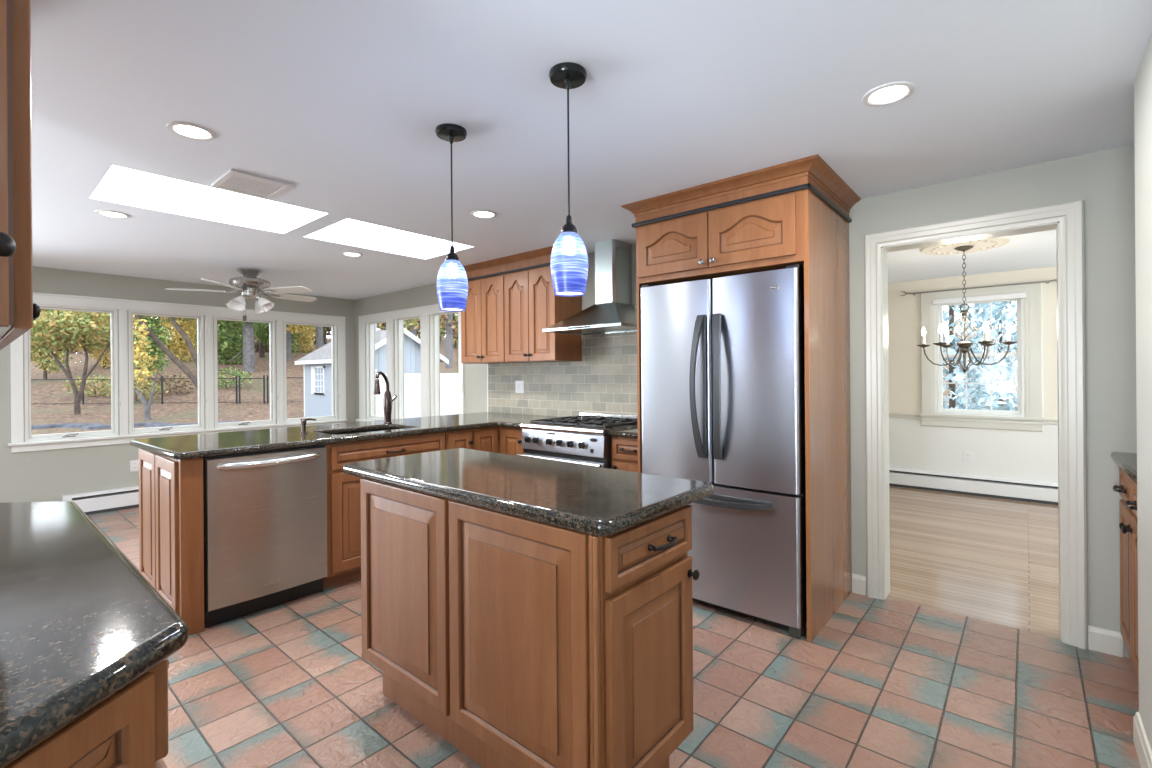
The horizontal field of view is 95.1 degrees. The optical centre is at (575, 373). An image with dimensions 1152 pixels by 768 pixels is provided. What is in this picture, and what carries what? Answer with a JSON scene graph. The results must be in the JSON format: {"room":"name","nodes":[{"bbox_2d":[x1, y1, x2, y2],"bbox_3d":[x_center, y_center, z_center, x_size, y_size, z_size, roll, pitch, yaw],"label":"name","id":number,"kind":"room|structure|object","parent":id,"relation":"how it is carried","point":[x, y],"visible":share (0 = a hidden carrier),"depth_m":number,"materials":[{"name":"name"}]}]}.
{"room":"kitchen","nodes":[
{"label":"kitchen","id":0,"kind":"room"},
{"bbox_2d":[0,266,354,502],"bbox_3d":[-5.288,0.239,4.531,0.130,2.437,7.200,0,0,41],"label":"wall","id":1,"kind":"structure","parent":0,"point":[42,475],"depth_m":5.16,"materials":[{"name":"paint"}]},
{"bbox_2d":[24,304,120,441],"bbox_3d":[-4.808,-0.013,5.050,0.128,1.265,0.665,0,0,41],"label":"window","id":2,"kind":"structure","parent":1,"relation":"in","point":[113,312],"depth_m":5.07,"materials":[{"name":"white paint"}]},
{"bbox_2d":[62,486,138,514],"bbox_3d":[-4.237,1.246,5.599,0.064,0.208,3.820,0,0,41],"label":"baseboard heater","id":3,"kind":"object","parent":1,"relation":"attached to","point":[96,502],"visible":0.25,"depth_m":5.15,"materials":[{"name":"white metal"}]},
{"bbox_2d":[130,460,138,471],"bbox_3d":[-4.485,0.937,5.356,0.008,0.115,0.072,0,0,41],"label":"electrical outlet","id":4,"kind":"object","parent":1,"relation":"attached to","point":[134,464],"visible":0.9,"depth_m":5.35,"materials":[{"name":"white plastic"}]},
{"bbox_2d":[128,310,206,434],"bbox_3d":[-4.334,-0.017,5.602,0.128,1.265,0.660,0,0,41],"label":"window","id":5,"kind":"structure","parent":1,"relation":"in","point":[200,319],"depth_m":5.63,"materials":[{"name":"white paint"}]},
{"bbox_2d":[8,292,346,452],"bbox_3d":[-4.056,-0.026,5.845,0.075,1.448,3.066,0,0,41],"label":"trim","id":6,"kind":"structure","parent":1,"relation":"attached to","point":[17,444],"depth_m":5.45,"materials":[{"name":"white paint"}]},
{"bbox_2d":[214,316,277,427],"bbox_3d":[-3.857,-0.021,6.160,0.128,1.265,0.652,0,0,41],"label":"window","id":7,"kind":"structure","parent":1,"relation":"in","point":[272,360],"depth_m":6.25,"materials":[{"name":"white paint"}]},
{"bbox_2d":[284,321,339,423],"bbox_3d":[-3.377,-0.025,6.720,0.128,1.265,0.675,0,0,41],"label":"window","id":8,"kind":"structure","parent":1,"relation":"in","point":[334,416],"depth_m":6.88,"materials":[{"name":"white paint"}]},
{"bbox_2d":[31,0,1151,299],"bbox_3d":[-0.542,-1.076,2.781,9.630,0.120,10.730,0,0,41],"label":"ceiling","id":9,"kind":"structure","parent":0,"point":[343,103],"depth_m":2.04,"materials":[{"name":"white paint"}]},
{"bbox_2d":[0,0,40,349],"bbox_3d":[-1.417,-0.533,1.104,1.658,0.950,0.375,0,0,41],"label":"upper cabinet","id":10,"kind":"object","parent":9,"relation":"attached to","point":[18,311],"visible":1,"depth_m":0.83,"materials":[{"name":"brown wood"}]},
{"bbox_2d":[95,210,130,218],"bbox_3d":[-2.893,-0.994,3.293,0.170,0.007,0.170,0,0,41],"label":"recessed light","id":11,"kind":"object","parent":9,"relation":"in","point":[108,213],"visible":1,"depth_m":3.29,"materials":[{"name":"white ceramic"}]},
{"bbox_2d":[166,121,216,140],"bbox_3d":[-1.595,-1.004,2.189,0.170,0.007,0.170,0,0,41],"label":"recessed light","id":12,"kind":"object","parent":9,"relation":"in","point":[193,131],"visible":1,"depth_m":2.18,"materials":[{"name":"white ceramic"}]},
{"bbox_2d":[102,165,301,216],"bbox_3d":[-2.165,-1.132,3.159,0.735,0.013,1.052,0,0,41],"label":"window","id":13,"kind":"structure","parent":9,"relation":"attached to","point":[116,174],"depth_m":3.25,"materials":[{"name":"white glass"}]},
{"bbox_2d":[165,268,316,320],"bbox_3d":[-3.130,-0.748,5.094,1.262,0.495,1.262,0,0,41],"label":"ceiling fan","id":14,"kind":"object","parent":9,"relation":"hanging from","point":[250,286],"visible":1,"depth_m":4.98,"materials":[{"name":"silver metal"}]},
{"bbox_2d":[210,169,292,199],"bbox_3d":[-1.726,-1.001,2.805,0.330,0.012,0.290,0,0,41],"label":"ceiling vent","id":15,"kind":"object","parent":9,"relation":"in","point":[236,181],"visible":1,"depth_m":2.79,"materials":[{"name":"white metal"}]},
{"bbox_2d":[341,252,362,256],"bbox_3d":[-1.882,-1.002,4.427,0.170,0.007,0.170,0,0,41],"label":"recessed light","id":16,"kind":"object","parent":9,"relation":"in","point":[353,254],"visible":1,"depth_m":4.43,"materials":[{"name":"white ceramic"}]},
{"bbox_2d":[331,219,443,245],"bbox_3d":[-1.410,-1.138,4.041,0.705,0.013,1.055,0,0,41],"label":"window","id":17,"kind":"structure","parent":9,"relation":"attached to","point":[348,224],"depth_m":4.22,"materials":[{"name":"white glass"}]},
{"bbox_2d":[435,123,467,311],"bbox_3d":[-0.518,-0.640,2.201,0.130,0.751,0.130,0,0,41],"label":"pendant light","id":18,"kind":"object","parent":9,"relation":"hanging from","point":[452,281],"visible":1,"depth_m":2.16,"materials":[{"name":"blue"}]},
{"bbox_2d":[470,210,496,217],"bbox_3d":[-0.585,-1.012,3.350,0.170,0.007,0.170,0,0,41],"label":"recessed light","id":19,"kind":"object","parent":9,"relation":"in","point":[477,213],"visible":1,"depth_m":3.34,"materials":[{"name":"white ceramic"}]},
{"bbox_2d":[549,62,587,296],"bbox_3d":[-0.025,-0.644,1.788,0.130,0.751,0.130,0,0,41],"label":"pendant light","id":20,"kind":"object","parent":9,"relation":"hanging from","point":[569,257],"visible":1,"depth_m":1.75,"materials":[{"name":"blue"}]},
{"bbox_2d":[557,292,582,294],"bbox_3d":[-0.022,-0.276,1.788,0.099,0.003,0.099,0,0,41],"label":"diffuser","id":21,"kind":"object","parent":20,"relation":"attached to","point":[558,293],"depth_m":1.81,"materials":[{"name":"white glass"}]},
{"bbox_2d":[862,81,915,105],"bbox_3d":[1.148,-1.025,1.938,0.170,0.007,0.170,0,0,41],"label":"recessed light","id":22,"kind":"object","parent":9,"relation":"in","point":[893,92],"visible":1,"depth_m":1.93,"materials":[{"name":"white plastic"}]},
{"bbox_2d":[920,236,1011,254],"bbox_3d":[3.148,-1.029,4.276,0.600,0.030,0.600,0,0,41],"label":"ceiling medallion","id":23,"kind":"object","parent":9,"relation":"attached to","point":[985,244],"visible":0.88,"depth_m":4.25,"materials":[{"name":"white paint"}]},
{"bbox_2d":[917,245,1016,372],"bbox_3d":[3.152,-0.514,4.276,0.586,1.024,0.662,0,0,10],"label":"chandelier","id":24,"kind":"object","parent":23,"relation":"hanging from","point":[964,346],"visible":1,"depth_m":4.26,"materials":[{"name":"grey metal"}]},
{"bbox_2d":[952,316,976,368],"bbox_3d":[3.154,-0.247,4.276,0.165,0.444,0.165,0,0,41],"label":"chandelier","id":25,"kind":"object","parent":24,"relation":"on","point":[964,346],"depth_m":4.26,"materials":[{"name":"metal"}]},
{"bbox_2d":[983,331,986,340],"bbox_3d":[3.106,-0.279,4.001,0.021,0.085,0.021,0,0,41],"label":"candle","id":26,"kind":"object","parent":24,"relation":"on","point":[984,332],"depth_m":3.99,"materials":[{"name":"beige wax"}]},
{"bbox_2d":[87,486,1140,767],"bbox_3d":[-0.523,1.371,2.781,9.630,0.100,10.730,0,0,41],"label":"floor","id":27,"kind":"structure","parent":0,"point":[887,683],"depth_m":2.25,"materials":[{"name":"tile"}]},
{"bbox_2d":[4,659,168,767],"bbox_3d":[-1.254,0.880,1.063,1.982,0.894,0.510,0,0,41],"label":"base cabinet","id":28,"kind":"object","parent":27,"relation":"on","point":[129,728],"visible":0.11,"depth_m":0.72,"materials":[{"name":"brown wood"}]},
{"bbox_2d":[0,501,188,767],"bbox_3d":[-1.276,0.408,1.070,2.165,0.042,0.498,0,0,41],"label":"countertop","id":29,"kind":"structure","parent":28,"relation":"on","point":[79,623],"depth_m":0.81,"materials":[{"name":"stone"}]},
{"bbox_2d":[138,429,382,635],"bbox_3d":[-1.433,0.879,3.968,0.870,0.898,2.756,0,0,41],"label":"base cabinet","id":30,"kind":"object","parent":27,"relation":"on","point":[171,502],"visible":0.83,"depth_m":2.71,"materials":[{"name":"brown wood"}]},
{"bbox_2d":[129,412,578,459],"bbox_3d":[-1.343,0.406,3.858,1.215,0.038,2.795,0,0,41],"label":"countertop","id":31,"kind":"structure","parent":30,"relation":"on","point":[182,447],"depth_m":3.40,"materials":[{"name":"stone"}]},
{"bbox_2d":[300,418,315,433],"bbox_3d":[-1.747,0.340,3.438,0.099,0.100,0.044,0,0,-17],"label":"soap dispenser","id":32,"kind":"object","parent":31,"relation":"on","point":[303,421],"visible":1,"depth_m":3.42,"materials":[{"name":"brown metal"}]},
{"bbox_2d":[333,429,394,434],"bbox_3d":[-1.476,0.534,3.717,0.465,0.208,0.670,0,0,41],"label":"sink","id":33,"kind":"object","parent":31,"relation":"in","point":[383,429],"visible":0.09,"depth_m":3.93,"materials":[{"name":"black"}]},
{"bbox_2d":[374,371,396,423],"bbox_3d":[-1.439,0.184,3.995,0.116,0.407,0.235,0,0,4],"label":"kitchen faucet","id":34,"kind":"object","parent":31,"relation":"on","point":[387,405],"visible":1,"depth_m":4.06,"materials":[{"name":"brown metal"}]},
{"bbox_2d":[203,445,326,627],"bbox_3d":[-1.904,0.884,3.121,0.657,0.895,0.618,0,0,41],"label":"dishwasher","id":35,"kind":"object","parent":27,"relation":"on","point":[265,512],"visible":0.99,"depth_m":2.91,"materials":[{"name":"silver metal"}]},
{"bbox_2d":[324,432,444,588],"bbox_3d":[-1.431,0.879,3.697,0.626,0.897,0.862,0,0,41],"label":"base cabinet","id":36,"kind":"object","parent":27,"relation":"on","point":[343,490],"visible":0.38,"depth_m":3.30,"materials":[{"name":"brown wood"}]},
{"bbox_2d":[445,429,473,449],"bbox_3d":[-1.071,0.877,4.122,0.621,0.897,0.235,0,0,41],"label":"base cabinet","id":37,"kind":"object","parent":27,"relation":"on","point":[460,438],"visible":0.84,"depth_m":3.93,"materials":[{"name":"brown wood"}]},
{"bbox_2d":[472,427,523,454],"bbox_3d":[-0.596,0.873,4.473,0.885,0.897,0.900,0,0,41],"label":"base cabinet","id":38,"kind":"object","parent":27,"relation":"on","point":[503,440],"visible":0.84,"depth_m":4.13,"materials":[{"name":"brown wood"}]},
{"bbox_2d":[360,478,699,767],"bbox_3d":[-0.237,0.870,1.928,1.301,0.897,0.478,0,0,41],"label":"kitchen island","id":39,"kind":"object","parent":27,"relation":"on","point":[520,642],"visible":0.94,"depth_m":1.59,"materials":[{"name":"brown wood"}]},
{"bbox_2d":[342,448,713,536],"bbox_3d":[-0.260,0.396,2.010,1.415,0.042,0.630,0,0,41],"label":"island countertop","id":40,"kind":"structure","parent":39,"relation":"on","point":[597,501],"depth_m":1.76,"materials":[{"name":"stone"}]},
{"bbox_2d":[516,413,636,468],"bbox_3d":[0.099,0.824,3.963,0.785,0.985,0.760,0,0,41],"label":"gas range","id":41,"kind":"object","parent":27,"relation":"on","point":[585,440],"visible":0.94,"depth_m":3.73,"materials":[{"name":"grey metal"}]},
{"bbox_2d":[541,421,636,431],"bbox_3d":[0.119,0.386,3.990,0.785,0.010,0.687,0,0,41],"label":"cooktop","id":42,"kind":"object","parent":41,"relation":"in","point":[605,429],"depth_m":3.75,"materials":[{"name":"black metal"}]},
{"bbox_2d":[611,436,637,471],"bbox_3d":[0.538,0.864,3.629,0.295,0.897,0.686,0,0,41],"label":"base cabinet","id":43,"kind":"object","parent":27,"relation":"on","point":[624,450],"visible":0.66,"depth_m":3.42,"materials":[{"name":"brown wood"}]},
{"bbox_2d":[607,427,637,438],"bbox_3d":[0.539,0.392,3.640,0.298,0.038,0.677,0,0,41],"label":"countertop","id":44,"kind":"structure","parent":43,"relation":"on","point":[632,432],"depth_m":3.42,"materials":[{"name":"stone"}]},
{"bbox_2d":[640,264,806,637],"bbox_3d":[0.957,0.384,3.144,0.938,1.852,0.834,0,0,41],"label":"refrigerator","id":45,"kind":"object","parent":27,"relation":"on","point":[723,358],"visible":0.79,"depth_m":2.79,"materials":[{"name":"grey metal"}]},
{"bbox_2d":[621,154,860,641],"bbox_3d":[0.985,0.141,3.159,1.137,2.336,0.849,0,0,41],"label":"tall cabinet","id":46,"kind":"object","parent":27,"relation":"on","point":[775,217],"visible":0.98,"depth_m":2.81,"materials":[{"name":"brown wood"}]},
{"bbox_2d":[889,467,1057,504],"bbox_3d":[4.536,1.178,5.289,5.005,0.208,0.064,0,0,41],"label":"baseboard heater","id":47,"kind":"object","parent":27,"relation":"on","point":[993,487],"visible":0.42,"depth_m":5.54,"materials":[{"name":"white metal"}]},
{"bbox_2d":[1113,466,1138,682],"bbox_3d":[2.471,0.850,1.944,0.656,0.897,0.740,0,0,41],"label":"base cabinet","id":48,"kind":"object","parent":27,"relation":"on","point":[1127,488],"visible":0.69,"depth_m":2.17,"materials":[{"name":"brown wood"}]},
{"bbox_2d":[1111,452,1136,483],"bbox_3d":[2.479,0.377,1.937,0.660,0.038,0.740,0,0,41],"label":"countertop","id":49,"kind":"structure","parent":48,"relation":"on","point":[1127,462],"depth_m":2.17,"materials":[{"name":"stone"}]},
{"bbox_2d":[354,144,1136,657],"bbox_3d":[0.661,0.193,4.075,9.500,2.437,0.142,0,0,41],"label":"wall","id":50,"kind":"structure","parent":0,"point":[1105,179],"depth_m":2.68,"materials":[{"name":"paint"}]},
{"bbox_2d":[366,321,386,420],"bbox_3d":[-2.525,-0.049,6.791,0.530,1.300,0.100,0,0,41],"label":"window","id":51,"kind":"structure","parent":50,"relation":"in","point":[370,415],"depth_m":6.93,"materials":[{"name":"white paint"}]},
{"bbox_2d":[394,316,420,418],"bbox_3d":[-1.982,-0.053,6.307,0.585,1.300,0.128,0,0,41],"label":"window","id":52,"kind":"structure","parent":50,"relation":"in","point":[398,323],"depth_m":6.47,"materials":[{"name":"white paint"}]},
{"bbox_2d":[356,304,463,421],"bbox_3d":[-2.049,-0.044,6.294,2.259,1.453,0.075,0,0,41],"label":"trim","id":53,"kind":"structure","parent":50,"relation":"attached to","point":[424,312],"depth_m":6.35,"materials":[{"name":"white paint"}]},
{"bbox_2d":[430,312,458,415],"bbox_3d":[-1.414,-0.057,5.839,0.545,1.300,0.100,0,0,41],"label":"window","id":54,"kind":"structure","parent":50,"relation":"in","point":[434,324],"depth_m":5.98,"materials":[{"name":"white paint"}]},
{"bbox_2d":[487,364,487,411],"bbox_3d":[-0.887,0.141,5.314,0.013,0.485,0.014,0,0,41],"label":"trim","id":55,"kind":"structure","parent":50,"relation":"attached to","point":[487,364],"depth_m":5.31,"materials":[{"name":"white paint"}]},
{"bbox_2d":[461,274,521,363],"bbox_3d":[-0.775,-0.499,4.967,0.615,0.799,0.363,0,0,41],"label":"upper cabinet","id":56,"kind":"object","parent":50,"relation":"attached to","point":[483,319],"visible":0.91,"depth_m":4.82,"materials":[{"name":"brown wood"}]},
{"bbox_2d":[463,246,552,280],"bbox_3d":[-0.548,-0.948,4.760,1.359,0.133,0.378,0,0,41],"label":"crown molding","id":57,"kind":"structure","parent":56,"relation":"attached to","point":[537,258],"depth_m":4.59,"materials":[{"name":"brown wood"}]},
{"bbox_2d":[515,381,523,392],"bbox_3d":[-0.536,0.126,5.000,0.118,0.118,0.010,0,0,41],"label":"wall switch","id":58,"kind":"object","parent":50,"relation":"attached to","point":[519,385],"visible":1,"depth_m":5.00,"materials":[{"name":"white plastic"}]},
{"bbox_2d":[504,265,581,362],"bbox_3d":[-0.305,-0.503,4.564,0.615,0.799,0.363,0,0,41],"label":"upper cabinet","id":59,"kind":"object","parent":50,"relation":"attached to","point":[531,305],"visible":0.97,"depth_m":4.42,"materials":[{"name":"brown wood"}]},
{"bbox_2d":[543,239,636,334],"bbox_3d":[0.186,-0.675,4.047,0.750,0.692,0.508,0,0,41],"label":"range hood","id":60,"kind":"object","parent":50,"relation":"attached to","point":[613,311],"visible":0.9,"depth_m":4.03,"materials":[{"name":"silver metal"}]},
{"bbox_2d":[864,200,1086,648],"bbox_3d":[2.097,0.241,2.842,0.931,2.120,0.167,0,0,41],"label":"trim","id":61,"kind":"structure","parent":50,"relation":"attached to","point":[1067,218],"depth_m":2.59,"materials":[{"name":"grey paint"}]},
{"bbox_2d":[1088,625,1122,656],"bbox_3d":[2.463,1.244,2.452,0.114,0.108,0.014,0,0,41],"label":"baseboard","id":62,"kind":"structure","parent":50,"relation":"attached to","point":[1102,640],"depth_m":2.45,"materials":[{"name":"grey paint"}]},
{"bbox_2d":[852,574,865,595],"bbox_3d":[1.678,1.250,3.124,0.075,0.108,0.014,0,0,41],"label":"baseboard","id":63,"kind":"structure","parent":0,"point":[858,581],"depth_m":3.12,"materials":[{"name":"grey paint"}]},
{"bbox_2d":[888,266,1057,482],"bbox_3d":[4.596,0.163,5.363,5.200,2.437,0.136,0,0,41],"label":"wall","id":64,"kind":"structure","parent":0,"point":[1009,454],"depth_m":5.68,"materials":[{"name":"white paint"}]},
{"bbox_2d":[964,451,971,462],"bbox_3d":[4.186,0.890,5.624,0.072,0.115,0.008,0,0,41],"label":"electrical outlet","id":65,"kind":"object","parent":64,"relation":"attached to","point":[967,455],"visible":1,"depth_m":5.62,"materials":[{"name":"white plastic"}]},
{"bbox_2d":[889,292,1057,424],"bbox_3d":[4.569,-0.156,5.335,5.200,1.325,0.150,0,0,41],"label":"window","id":66,"kind":"structure","parent":64,"relation":"in","point":[938,304],"depth_m":5.54,"materials":[{"name":"white paint"}]},
{"bbox_2d":[933,292,1025,304],"bbox_3d":[4.226,-0.788,5.547,0.780,0.055,0.032,0,0,41],"label":"roller shade","id":67,"kind":"object","parent":66,"relation":"attached to","point":[1022,295],"depth_m":5.51,"materials":[{"name":"white fabric"}]},
{"bbox_2d":[900,279,1056,295],"bbox_3d":[4.212,-0.911,5.548,1.381,0.064,0.083,0,0,41],"label":"curtain rod","id":68,"kind":"object","parent":64,"relation":"attached to","point":[1046,282],"visible":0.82,"depth_m":5.49,"materials":[{"name":"grey metal"}]},
{"bbox_2d":[919,283,1045,431],"bbox_3d":[4.238,-0.168,5.556,1.060,1.498,0.045,0,0,41],"label":"trim","id":69,"kind":"structure","parent":64,"relation":"attached to","point":[1033,300],"depth_m":5.42,"materials":[{"name":"grey paint"}]},
{"bbox_2d":[1134,33,1151,749],"bbox_3d":[-0.025,0.199,-0.570,0.118,2.437,6.300,0,0,41],"label":"wall","id":70,"kind":"structure","parent":0,"point":[1142,81],"depth_m":1.74,"materials":[{"name":"paint"}]},
{"bbox_2d":[1133,712,1151,767],"bbox_3d":[-0.067,1.264,-0.527,0.014,0.108,6.300,0,0,41],"label":"baseboard","id":71,"kind":"structure","parent":70,"relation":"attached to","point":[1143,749],"depth_m":1.75,"materials":[{"name":"white paint"}]},
{"label":"outside","id":72,"kind":"structure","parent":0,"visible":0},
{"bbox_2d":[31,333,1016,434],"bbox_3d":[-10.613,-2.950,45.281,115.000,9.597,105.000,0,0,41],"label":"outdoor scenery","id":73,"kind":"structure","parent":72,"point":[252,409],"depth_m":24.41,"materials":[{"name":"brown soil"}]},
{"bbox_2d":[31,309,72,378],"bbox_3d":[-30.126,-2.442,29.985,4.040,5.890,1.757,0,0,0],"label":"tree","id":74,"kind":"object","parent":73,"relation":"on","point":[45,362],"visible":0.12,"depth_m":29.77,"materials":[{"name":"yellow plant"}]},
{"bbox_2d":[30,310,139,414],"bbox_3d":[-19.442,-0.494,20.558,4.862,4.341,2.751,0,0,0],"label":"tree","id":75,"kind":"object","parent":73,"relation":"on","point":[79,329],"visible":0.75,"depth_m":20.20,"materials":[{"name":"green plant"}]},
{"bbox_2d":[62,374,110,396],"bbox_3d":[-22.803,0.587,24.980,2.778,1.182,1.451,0,0,0],"label":"bush","id":76,"kind":"object","parent":73,"relation":"on","point":[102,392],"visible":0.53,"depth_m":24.85,"materials":[{"name":"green plant"}]},
{"bbox_2d":[75,312,110,367],"bbox_3d":[-30.377,-2.916,34.006,4.056,5.521,1.759,0,0,-4],"label":"tree","id":77,"kind":"object","parent":73,"relation":"on","point":[105,360],"visible":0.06,"depth_m":33.76,"materials":[{"name":"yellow plant"}]},
{"bbox_2d":[31,420,240,429],"bbox_3d":[-14.324,1.697,17.412,10.269,0.207,1.846,0,0,-2],"label":"stone border","id":78,"kind":"object","parent":73,"relation":"on","point":[88,426],"visible":0.44,"depth_m":17.15,"materials":[{"name":"grey stone"}]},
{"bbox_2d":[104,377,168,400],"bbox_3d":[-20.053,0.739,24.033,2.813,1.171,1.472,0,0,0],"label":"bush","id":79,"kind":"object","parent":73,"relation":"on","point":[151,383],"visible":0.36,"depth_m":23.96,"materials":[{"name":"green plant"}]},
{"bbox_2d":[108,315,170,377],"bbox_3d":[-23.804,-2.294,29.008,4.007,5.830,1.764,0,0,4],"label":"tree","id":80,"kind":"object","parent":73,"relation":"on","point":[152,322],"visible":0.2,"depth_m":28.94,"materials":[{"name":"green plant"}]},
{"bbox_2d":[133,315,158,420],"bbox_3d":[-15.770,-0.180,18.893,1.254,3.916,1.219,0,0,31],"label":"tree","id":81,"kind":"object","parent":73,"relation":"on","point":[136,353],"visible":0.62,"depth_m":18.88,"materials":[{"name":"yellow plant"}]},
{"bbox_2d":[31,375,303,404],"bbox_3d":[-16.770,0.755,23.200,19.813,1.355,0.090,0,0,0],"label":"fence","id":82,"kind":"object","parent":73,"relation":"on","point":[236,376],"visible":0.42,"depth_m":23.20,"materials":[{"name":"grey metal"}]},
{"bbox_2d":[142,371,193,393],"bbox_3d":[-19.626,0.479,25.515,2.790,1.183,1.446,0,0,0],"label":"bush","id":83,"kind":"object","parent":73,"relation":"on","point":[186,381],"visible":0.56,"depth_m":25.40,"materials":[{"name":"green plant"}]},
{"bbox_2d":[154,318,196,361],"bbox_3d":[-27.363,-3.228,36.510,4.074,5.539,1.758,0,0,3],"label":"tree","id":84,"kind":"object","parent":73,"relation":"on","point":[178,349],"visible":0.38,"depth_m":36.23,"materials":[{"name":"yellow plant"}]},
{"bbox_2d":[133,315,226,388],"bbox_3d":[-14.834,-0.891,20.018,4.382,5.443,2.413,0,0,0],"label":"tree","id":85,"kind":"object","parent":73,"relation":"on","point":[191,375],"visible":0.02,"depth_m":19.43,"materials":[{"name":"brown plant"}]},
{"bbox_2d":[195,321,242,364],"bbox_3d":[-23.425,-3.016,35.377,4.073,5.660,1.728,0,0,0],"label":"tree","id":86,"kind":"object","parent":73,"relation":"on","point":[232,350],"visible":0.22,"depth_m":35.20,"materials":[{"name":"green plant"}]},
{"bbox_2d":[194,319,260,371],"bbox_3d":[-19.730,-4.511,32.144,7.860,9.200,3.085,0,0,-8],"label":"tree","id":87,"kind":"object","parent":73,"relation":"on","point":[248,350],"visible":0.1,"depth_m":31.82,"materials":[{"name":"grey plant"}]},
{"bbox_2d":[218,367,252,388],"bbox_3d":[-17.894,0.213,26.981,2.726,1.187,1.403,0,0,0],"label":"bush","id":88,"kind":"object","parent":73,"relation":"on","point":[243,375],"visible":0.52,"depth_m":26.97,"materials":[{"name":"green plant"}]},
{"bbox_2d":[254,322,264,357],"bbox_3d":[-23.607,-5.719,39.509,4.181,9.200,4.207,0,0,38],"label":"tree","id":89,"kind":"object","parent":73,"relation":"on","point":[261,346],"visible":0.02,"depth_m":39.34,"materials":[{"name":"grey plant"}]},
{"bbox_2d":[254,332,268,351],"bbox_3d":[-24.305,-2.455,42.124,3.346,2.042,1.187,0,0,0],"label":"bush","id":90,"kind":"object","parent":73,"relation":"on","point":[256,347],"visible":0.11,"depth_m":41.91,"materials":[{"name":"green plant"}]},
{"bbox_2d":[253,322,299,355],"bbox_3d":[-21.626,-3.734,38.586,3.974,5.504,1.723,0,0,0],"label":"tree","id":91,"kind":"object","parent":73,"relation":"on","point":[266,325],"visible":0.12,"depth_m":38.42,"materials":[{"name":"green plant"}]},
{"bbox_2d":[291,325,315,352],"bbox_3d":[-22.459,-4.123,42.579,4.020,5.656,1.751,0,0,4],"label":"tree","id":92,"kind":"object","parent":73,"relation":"on","point":[302,342],"visible":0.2,"depth_m":42.45,"materials":[{"name":"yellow plant"}]},
{"bbox_2d":[286,324,323,361],"bbox_3d":[-18.357,-5.180,36.070,4.927,9.209,3.081,0,0,0],"label":"tree","id":93,"kind":"object","parent":73,"relation":"on","point":[319,329],"visible":0.06,"depth_m":35.85,"materials":[{"name":"grey plant"}]},
{"bbox_2d":[300,327,327,343],"bbox_3d":[-24.771,-8.424,50.952,7.190,12.025,3.453,0,0,-3],"label":"tree","id":94,"kind":"object","parent":73,"relation":"on","point":[324,328],"visible":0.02,"depth_m":50.83,"materials":[{"name":"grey plant"}]},
{"bbox_2d":[295,323,448,416],"bbox_3d":[-7.526,-0.310,19.401,4.370,4.070,3.660,0,0,41],"label":"garden shed","id":95,"kind":"object","parent":73,"relation":"on","point":[317,364],"visible":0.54,"depth_m":18.51,"materials":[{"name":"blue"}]},
{"bbox_2d":[311,366,313,393],"bbox_3d":[-9.466,0.240,18.953,0.220,1.000,0.030,0,0,41],"label":"shutter","id":96,"kind":"object","parent":95,"relation":"hanging from","point":[312,367],"depth_m":18.94,"materials":[{"name":"white wood"}]},
{"bbox_2d":[377,322,385,330],"bbox_3d":[-16.650,-6.907,44.929,6.227,10.426,3.549,0,0,0],"label":"tree","id":97,"kind":"object","parent":73,"relation":"on","point":[384,323],"visible":0.02,"depth_m":44.29,"materials":[{"name":"green plant"}]},
{"bbox_2d":[404,318,419,330],"bbox_3d":[-11.093,-6.774,33.498,2.897,13.306,2.554,0,0,0],"label":"tree","id":98,"kind":"object","parent":73,"relation":"on","point":[413,321],"visible":0.04,"depth_m":33.37,"materials":[{"name":"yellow plant"}]},
{"bbox_2d":[407,318,419,335],"bbox_3d":[-11.421,-7.300,36.678,2.654,13.306,2.697,0,0,-37],"label":"tree","id":99,"kind":"object","parent":73,"relation":"on","point":[412,330],"visible":0.02,"depth_m":36.51,"materials":[{"name":"grey plant"}]},
{"bbox_2d":[375,369,458,417],"bbox_3d":[-2.895,0.809,15.059,0.160,1.960,6.360,0,0,41],"label":"vinyl fence","id":100,"kind":"object","parent":73,"relation":"on","point":[449,382],"visible":0.09,"depth_m":13.65,"materials":[{"name":"white plastic"}]},
{"bbox_2d":[406,320,445,338],"bbox_3d":[-15.560,-6.890,50.932,6.611,8.861,3.497,0,0,0],"label":"tree","id":101,"kind":"object","parent":73,"relation":"on","point":[417,330],"visible":0.02,"depth_m":50.05,"materials":[{"name":"green plant"}]},
{"bbox_2d":[440,313,457,367],"bbox_3d":[-8.178,-6.796,33.436,2.728,13.306,2.473,0,0,0],"label":"tree","id":102,"kind":"object","parent":73,"relation":"on","point":[449,324],"visible":0.16,"depth_m":33.32,"materials":[{"name":"grey plant"}]},
{"bbox_2d":[440,313,457,347],"bbox_3d":[-9.314,-7.684,44.962,5.491,11.907,3.422,0,0,0],"label":"tree","id":103,"kind":"object","parent":73,"relation":"on","point":[455,341],"visible":0.03,"depth_m":44.66,"materials":[{"name":"green plant"}]},
{"bbox_2d":[943,302,1014,410],"bbox_3d":[7.002,-0.708,9.818,2.234,5.194,1.358,0,0,0],"label":"tree","id":104,"kind":"object","parent":73,"relation":"on","point":[953,339],"visible":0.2,"depth_m":9.56,"materials":[{"name":"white plant"}]},
{"bbox_2d":[947,301,1016,410],"bbox_3d":[9.162,-0.744,11.415,2.304,5.223,1.419,0,0,0],"label":"tree","id":105,"kind":"object","parent":73,"relation":"on","point":[1001,347],"visible":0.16,"depth_m":11.27,"materials":[{"name":"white plant"}]},
{"bbox_2d":[1003,315,1016,408],"bbox_3d":[11.861,-0.780,13.168,2.181,5.203,1.361,0,0,0],"label":"tree","id":106,"kind":"object","parent":73,"relation":"on","point":[1013,336],"visible":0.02,"depth_m":13.37,"materials":[{"name":"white plant"}]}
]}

